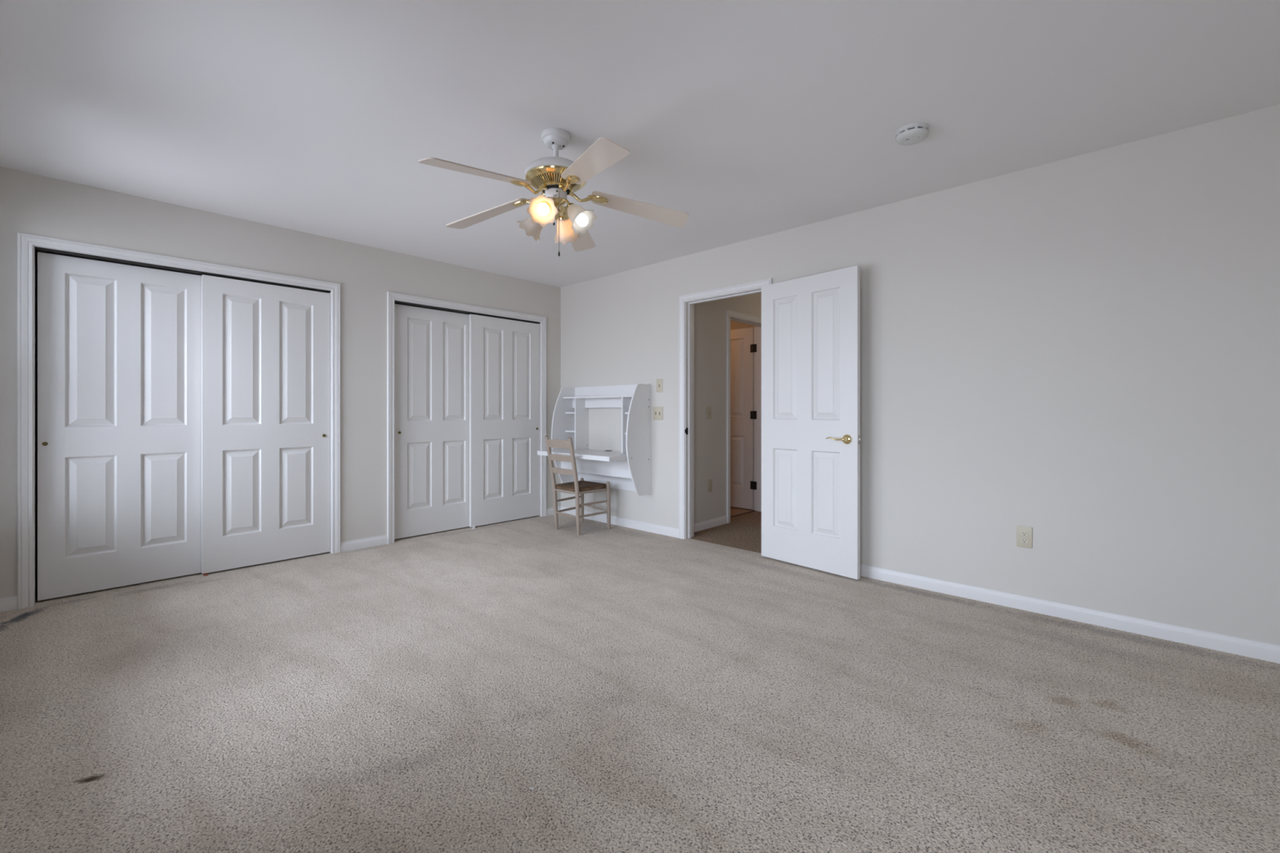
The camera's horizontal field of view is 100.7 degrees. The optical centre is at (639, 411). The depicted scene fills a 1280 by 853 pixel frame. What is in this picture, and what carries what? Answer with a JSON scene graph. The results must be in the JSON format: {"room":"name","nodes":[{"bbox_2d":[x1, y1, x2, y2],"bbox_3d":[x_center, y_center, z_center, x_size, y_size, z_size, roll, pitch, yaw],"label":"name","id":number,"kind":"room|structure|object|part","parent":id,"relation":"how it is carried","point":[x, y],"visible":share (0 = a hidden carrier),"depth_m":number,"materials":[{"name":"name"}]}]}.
{"room":"empty bedroom","nodes":[
{"label":"empty bedroom","id":0,"kind":"room"},
{"bbox_2d":[35,251,37,581],"bbox_3d":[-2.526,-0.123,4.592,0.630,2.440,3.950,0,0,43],"label":"door frame","id":1,"kind":"structure","parent":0,"point":[36,252],"depth_m":3.43,"materials":[{"name":"paint"}]},
{"bbox_2d":[0,166,560,598],"bbox_3d":[-2.252,-0.123,4.336,0.120,2.440,3.950,0,0,43],"label":"wall","id":2,"kind":"structure","parent":0,"point":[30,203],"depth_m":3.92,"materials":[{"name":"paint"}]},
{"bbox_2d":[0,595,17,612],"bbox_3d":[-3.506,1.059,2.898,0.013,0.076,0.136,0,0,43],"label":"baseboard","id":3,"kind":"structure","parent":2,"relation":"attached to","point":[7,603],"depth_m":2.92,"materials":[{"name":"white paint"}]},
{"bbox_2d":[37,252,201,600],"bbox_3d":[-3.209,0.084,3.326,0.044,2.002,0.752,0,0,43],"label":"door","id":4,"kind":"structure","parent":2,"relation":"in","point":[119,345],"depth_m":3.28,"materials":[{"name":"white paint"}]},
{"bbox_2d":[17,231,340,609],"bbox_3d":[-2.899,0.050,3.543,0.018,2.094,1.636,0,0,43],"label":"trim","id":5,"kind":"structure","parent":2,"relation":"attached to","point":[25,242],"depth_m":2.98,"materials":[{"name":"white paint"}]},
{"bbox_2d":[34,246,330,293],"bbox_3d":[-2.944,-0.930,3.585,0.094,0.010,1.512,0,0,43],"label":"trim","id":6,"kind":"structure","parent":2,"relation":"attached to","point":[37,249],"depth_m":3.38,"materials":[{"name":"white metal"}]},
{"bbox_2d":[201,274,329,573],"bbox_3d":[-2.673,0.084,3.837,0.044,2.002,0.769,0,0,43],"label":"door","id":7,"kind":"structure","parent":2,"relation":"in","point":[265,348],"depth_m":3.80,"materials":[{"name":"white paint"}]},
{"bbox_2d":[340,534,387,552],"bbox_3d":[-2.220,1.059,4.273,0.013,0.076,0.358,0,0,43],"label":"baseboard","id":8,"kind":"structure","parent":2,"relation":"attached to","point":[354,544],"depth_m":4.26,"materials":[{"name":"white paint"}]},
{"bbox_2d":[394,303,469,539],"bbox_3d":[-1.845,0.084,4.783,0.044,2.002,0.731,0,0,43],"label":"door","id":9,"kind":"structure","parent":2,"relation":"in","point":[432,346],"depth_m":4.74,"materials":[{"name":"white paint"}]},
{"bbox_2d":[386,291,546,543],"bbox_3d":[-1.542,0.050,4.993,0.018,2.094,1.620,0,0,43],"label":"trim","id":10,"kind":"structure","parent":2,"relation":"attached to","point":[391,296],"depth_m":4.44,"materials":[{"name":"white paint"}]},
{"bbox_2d":[394,300,540,324],"bbox_3d":[-1.587,-0.930,5.036,0.094,0.010,1.496,0,0,43],"label":"trim","id":11,"kind":"structure","parent":2,"relation":"attached to","point":[402,303],"depth_m":4.88,"materials":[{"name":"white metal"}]},
{"bbox_2d":[469,314,539,527],"bbox_3d":[-1.329,0.084,5.274,0.044,2.002,0.782,0,0,43],"label":"door","id":12,"kind":"structure","parent":2,"relation":"in","point":[504,353],"depth_m":5.24,"materials":[{"name":"white paint"}]},
{"bbox_2d":[546,506,560,515],"bbox_3d":[-0.922,1.059,5.659,0.013,0.076,0.200,0,0,43],"label":"baseboard","id":13,"kind":"structure","parent":2,"relation":"attached to","point":[549,511],"depth_m":5.62,"materials":[{"name":"white paint"}]},
{"bbox_2d":[0,506,1279,852],"bbox_3d":[0.650,1.147,3.764,6.400,0.100,7.220,0,0,43],"label":"floor","id":14,"kind":"structure","parent":0,"point":[652,692],"depth_m":1.93,"materials":[{"name":"beige carpet"}]},
{"bbox_2d":[545,435,610,535],"bbox_3d":[-0.586,0.658,4.947,0.432,0.879,0.498,0,0,43],"label":"chair","id":15,"kind":"object","parent":14,"relation":"on","point":[583,486],"visible":1,"depth_m":4.85,"materials":[{"name":"beige paint"}]},
{"bbox_3d":[-0.824,0.658,4.927,0.128,0.879,0.044,0,0,-30],"label":"post","id":16,"kind":"part","parent":15,"relation":"part of","materials":[{"name":"beige paint"}]},
{"bbox_3d":[-0.677,0.725,4.828,0.336,0.026,0.029,0,0,43],"label":"seat rail","id":17,"kind":"part","parent":15,"relation":"part of","materials":[{"name":"beige paint"}]},
{"bbox_3d":[-0.581,0.658,4.686,0.039,0.879,0.125,0,0,43],"label":"post","id":18,"kind":"part","parent":15,"relation":"part of","materials":[{"name":"beige paint"}]},
{"bbox_3d":[-0.560,0.696,4.971,0.398,0.041,0.404,0,0,43],"label":"seat","id":19,"kind":"part","parent":15,"relation":"part of","materials":[{"name":"brown wicker"}]},
{"bbox_3d":[-0.574,0.876,5.248,0.039,0.442,0.042,0,0,43],"label":"leg","id":20,"kind":"part","parent":15,"relation":"part of","materials":[{"name":"beige paint"}]},
{"bbox_3d":[-0.428,0.725,4.840,0.366,0.026,0.028,0,0,-45],"label":"seat rail","id":21,"kind":"part","parent":15,"relation":"part of","materials":[{"name":"beige paint"}]},
{"bbox_3d":[-0.296,0.876,4.970,0.039,0.442,0.043,0,0,43],"label":"leg","id":22,"kind":"part","parent":15,"relation":"part of","materials":[{"name":"beige paint"}]},
{"bbox_2d":[0,0,1279,287],"bbox_3d":[0.684,-1.403,3.800,6.400,0.120,7.320,0,0,43],"label":"ceiling","id":23,"kind":"structure","parent":0,"point":[748,119],"depth_m":2.27,"materials":[{"name":"paint"}]},
{"bbox_2d":[417,128,688,256],"bbox_3d":[-0.453,-1.042,2.600,1.223,0.603,1.283,0,0,25],"label":"ceiling fan","id":24,"kind":"object","parent":23,"relation":"hanging from","point":[557,177],"visible":1,"depth_m":2.52,"materials":[{"name":"white wood"}]},
{"bbox_3d":[-0.690,-1.024,2.273,0.131,0.084,0.488,0,0,43],"label":"blade","id":25,"kind":"part","parent":24,"relation":"part of","materials":[{"name":"white wood"}]},
{"bbox_3d":[-0.786,-1.024,2.753,0.488,0.092,0.131,0,0,25],"label":"blade","id":26,"kind":"part","parent":24,"relation":"part of","materials":[{"name":"white wood"}]},
{"bbox_3d":[-0.539,-0.921,2.641,0.144,0.145,0.139,0,0,43],"label":"lamp shade","id":27,"kind":"part","parent":24,"relation":"part of","materials":[{"name":"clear glass"}]},
{"bbox_3d":[-0.445,-0.920,2.434,0.141,0.139,0.141,0,0,43],"label":"lamp shade","id":28,"kind":"part","parent":24,"relation":"part of","materials":[{"name":"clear glass"}]},
{"bbox_3d":[-0.441,-0.940,2.460,0.056,0.069,0.085,0,0,16],"label":"light bulb","id":29,"kind":"part","parent":24,"relation":"part of","materials":[{"name":"white glass"}]},
{"bbox_3d":[-0.408,-1.081,2.579,0.162,0.014,0.162,0,0,43],"label":"motor plate","id":30,"kind":"part","parent":24,"relation":"part of","materials":[{"name":"gold metal"}]},
{"bbox_3d":[-0.356,-1.000,2.551,0.065,0.055,0.013,0,0,28],"label":"lamp arm","id":31,"kind":"part","parent":24,"relation":"part of","materials":[{"name":"gold metal"}]},
{"bbox_3d":[-0.381,-0.917,2.723,0.131,0.147,0.141,0,0,43],"label":"lamp shade","id":32,"kind":"part","parent":24,"relation":"part of","materials":[{"name":"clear glass"}]},
{"bbox_3d":[-0.360,-1.022,2.993,0.131,0.092,0.488,0,0,7],"label":"blade","id":33,"kind":"part","parent":24,"relation":"part of","materials":[{"name":"white wood"}]},
{"bbox_3d":[-0.286,-0.925,2.519,0.093,0.099,0.058,0,0,43],"label":"light bulb","id":34,"kind":"part","parent":24,"relation":"part of","materials":[{"name":"white glass"}]},
{"bbox_3d":[-0.275,-0.915,2.501,0.143,0.147,0.127,0,0,-3],"label":"lamp shade","id":35,"kind":"part","parent":24,"relation":"part of","materials":[{"name":"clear glass"}]},
{"bbox_3d":[-0.205,-1.033,2.217,0.131,0.074,0.488,0,0,-29],"label":"blade","id":36,"kind":"part","parent":24,"relation":"part of","materials":[{"name":"white wood"}]},
{"bbox_3d":[0.000,-1.015,2.661,0.488,0.112,0.131,0,0,-11],"label":"blade","id":37,"kind":"part","parent":24,"relation":"part of","materials":[{"name":"white wood"}]},
{"bbox_2d":[895,122,928,145],"bbox_3d":[1.299,-1.319,2.532,0.142,0.049,0.142,0,0,43],"label":"smoke detector","id":38,"kind":"object","parent":23,"relation":"attached to","point":[910,134],"visible":1,"depth_m":2.50,"materials":[{"name":"plastic"}]},
{"bbox_2d":[897,125,925,134],"bbox_3d":[1.299,-1.323,2.532,0.136,0.010,0.138,0,0,43],"label":"vent","id":39,"kind":"object","parent":38,"relation":"attached to","point":[905,130],"depth_m":2.48,"materials":[{"name":"plastic"}]},
{"bbox_2d":[693,292,761,523],"bbox_3d":[1.400,-0.123,5.897,0.120,2.440,3.080,0,0,43],"label":"wall","id":40,"kind":"structure","parent":0,"point":[710,317],"depth_m":5.05,"materials":[{"name":"paint"}]},
{"bbox_2d":[706,406,711,418],"bbox_3d":[0.657,0.011,5.000,0.020,0.116,0.072,0,0,43],"label":"light switch","id":41,"kind":"object","parent":40,"relation":"attached to","point":[708,408],"visible":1,"depth_m":5.00,"materials":[{"name":"beige plastic"}]},
{"bbox_2d":[706,479,711,492],"bbox_3d":[0.659,0.698,5.011,0.008,0.116,0.072,0,0,43],"label":"wall outlet","id":42,"kind":"object","parent":40,"relation":"attached to","point":[709,481],"visible":1,"depth_m":5.00,"materials":[{"name":"beige plastic"}]},
{"bbox_2d":[693,515,727,532],"bbox_3d":[0.626,1.059,4.972,0.013,0.076,0.671,0,0,43],"label":"baseboard","id":43,"kind":"structure","parent":40,"relation":"attached to","point":[698,526],"depth_m":5.01,"materials":[{"name":"white paint"}]},
{"bbox_2d":[730,510,755,517],"bbox_3d":[1.032,1.095,5.614,0.020,0.007,0.698,0,0,43],"label":"trim","id":44,"kind":"structure","parent":40,"relation":"attached to","point":[753,510],"depth_m":5.67,"materials":[{"name":"wood"}]},
{"bbox_2d":[730,327,756,509],"bbox_3d":[1.008,0.075,6.130,0.788,2.024,0.049,0,0,43],"label":"door","id":45,"kind":"structure","parent":40,"relation":"in","point":[743,348],"depth_m":5.99,"materials":[{"name":"white paint"}]},
{"bbox_2d":[726,309,761,523],"bbox_3d":[1.152,0.046,5.530,0.018,2.102,0.863,0,0,43],"label":"trim","id":46,"kind":"structure","parent":40,"relation":"attached to","point":[730,313],"depth_m":5.24,"materials":[{"name":"white paint"}]},
{"bbox_2d":[730,316,761,326],"bbox_3d":[1.101,0.067,5.577,0.120,2.059,0.777,0,0,43],"label":"trim","id":47,"kind":"structure","parent":40,"relation":"attached to","point":[732,318],"depth_m":5.55,"materials":[{"name":"white paint"}]},
{"bbox_2d":[754,326,761,511],"bbox_3d":[1.329,0.077,5.842,0.146,2.040,0.041,0,0,43],"label":"trim","id":48,"kind":"structure","parent":40,"relation":"attached to","point":[757,330],"depth_m":5.84,"materials":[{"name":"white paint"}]},
{"bbox_2d":[730,320,755,329],"bbox_3d":[0.902,-0.123,6.828,1.880,2.440,0.100,0,0,43],"label":"wall","id":49,"kind":"structure","parent":0,"point":[734,325],"depth_m":6.48,"materials":[{"name":"paint"}]},
{"bbox_2d":[560,104,1279,645],"bbox_3d":[0.971,-0.123,4.107,6.400,2.440,0.120,0,0,43],"label":"wall","id":50,"kind":"structure","parent":0,"point":[1082,352],"depth_m":2.83,"materials":[{"name":"paint"}]},
{"bbox_2d":[537,383,651,495],"bbox_3d":[-0.461,0.248,5.021,1.075,1.006,0.499,0,0,43],"label":"desk","id":51,"kind":"object","parent":50,"relation":"attached to","point":[629,468],"visible":0.9,"depth_m":5.02,"materials":[{"name":"white laminate"}]},
{"bbox_3d":[-0.782,0.251,5.451,0.016,0.999,0.312,0,0,43],"label":"panel","id":52,"kind":"part","parent":51,"relation":"part of","materials":[{"name":"white laminate"}]},
{"bbox_3d":[-0.317,-0.086,5.175,1.041,0.094,0.016,0,0,43],"label":"hanging rail","id":53,"kind":"part","parent":51,"relation":"part of","materials":[{"name":"white laminate"}]},
{"bbox_2d":[563,395,632,399],"bbox_3d":[-0.348,-0.141,5.141,1.041,0.016,0.171,0,0,43],"label":"shelf","id":54,"kind":"object","parent":51,"relation":"attached to","point":[565,397],"depth_m":5.17,"materials":[{"name":"white laminate"}]},
{"bbox_3d":[-0.295,0.686,5.198,1.041,0.118,0.016,0,0,43],"label":"rail","id":55,"kind":"part","parent":51,"relation":"part of","materials":[{"name":"white laminate"}]},
{"bbox_3d":[-0.295,-0.203,5.198,1.041,0.105,0.016,0,0,43],"label":"rail","id":56,"kind":"part","parent":51,"relation":"part of","materials":[{"name":"white laminate"}]},
{"bbox_3d":[-0.011,0.251,4.729,0.016,0.999,0.312,0,0,43],"label":"panel","id":57,"kind":"part","parent":51,"relation":"part of","materials":[{"name":"white laminate"}]},
{"bbox_2d":[560,506,679,537],"bbox_3d":[-0.256,1.059,5.164,1.637,0.076,0.013,0,0,43],"label":"baseboard","id":58,"kind":"structure","parent":50,"relation":"attached to","point":[665,531],"depth_m":4.98,"materials":[{"name":"white paint"}]},
{"bbox_2d":[653,406,662,419],"bbox_3d":[0.157,0.015,4.773,0.116,0.118,0.020,0,0,43],"label":"light switch","id":59,"kind":"object","parent":50,"relation":"attached to","point":[657,411],"visible":1,"depth_m":4.78,"materials":[{"name":"beige plastic"}]},
{"bbox_2d":[656,378,662,391],"bbox_3d":[0.170,-0.235,4.761,0.072,0.118,0.020,0,0,43],"label":"light switch","id":60,"kind":"object","parent":50,"relation":"attached to","point":[659,381],"visible":1,"depth_m":4.76,"materials":[{"name":"beige plastic"}]},
{"bbox_2d":[679,278,772,538],"bbox_3d":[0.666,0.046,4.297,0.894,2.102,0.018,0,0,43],"label":"trim","id":61,"kind":"structure","parent":50,"relation":"attached to","point":[757,284],"depth_m":4.57,"materials":[{"name":"white paint"}]},
{"bbox_2d":[761,265,861,579],"bbox_3d":[1.169,0.070,3.719,0.152,2.026,0.778,0,0,-41],"label":"door","id":62,"kind":"structure","parent":50,"relation":"in","point":[811,325],"depth_m":3.67,"materials":[{"name":"white paint"}]},
{"bbox_3d":[1.304,0.181,3.491,0.058,0.064,0.158,0,0,-41],"label":"handle","id":63,"kind":"part","parent":62,"relation":"part of","materials":[{"name":"gold metal"}]},
{"bbox_3d":[1.420,0.181,3.429,0.024,0.058,0.012,0,0,-41],"label":"latch plate","id":64,"kind":"part","parent":62,"relation":"part of","materials":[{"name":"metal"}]},
{"bbox_2d":[1016,525,1032,548],"bbox_3d":[2.128,0.694,2.937,0.071,0.116,0.008,0,0,43],"label":"wall outlet","id":65,"kind":"object","parent":50,"relation":"attached to","point":[1024,534],"visible":1,"depth_m":2.93,"materials":[{"name":"beige plastic"}]},
{"bbox_2d":[1020,530,1027,536],"bbox_3d":[2.127,0.674,2.935,0.034,0.027,0.004,0,0,43],"label":"receptacle","id":66,"kind":"object","parent":65,"relation":"attached to","point":[1023,533],"depth_m":2.93,"materials":[{"name":"beige plastic"}]},
{"bbox_2d":[1020,537,1027,543],"bbox_3d":[2.127,0.713,2.935,0.034,0.027,0.004,0,0,43],"label":"receptacle","id":67,"kind":"object","parent":65,"relation":"attached to","point":[1023,540],"depth_m":2.93,"materials":[{"name":"beige plastic"}]},
{"bbox_2d":[860,564,1279,663],"bbox_3d":[2.074,1.059,2.984,2.956,0.076,0.013,0,0,43],"label":"baseboard","id":68,"kind":"structure","parent":50,"relation":"attached to","point":[1258,650],"depth_m":2.74,"materials":[{"name":"white paint"}]}
]}

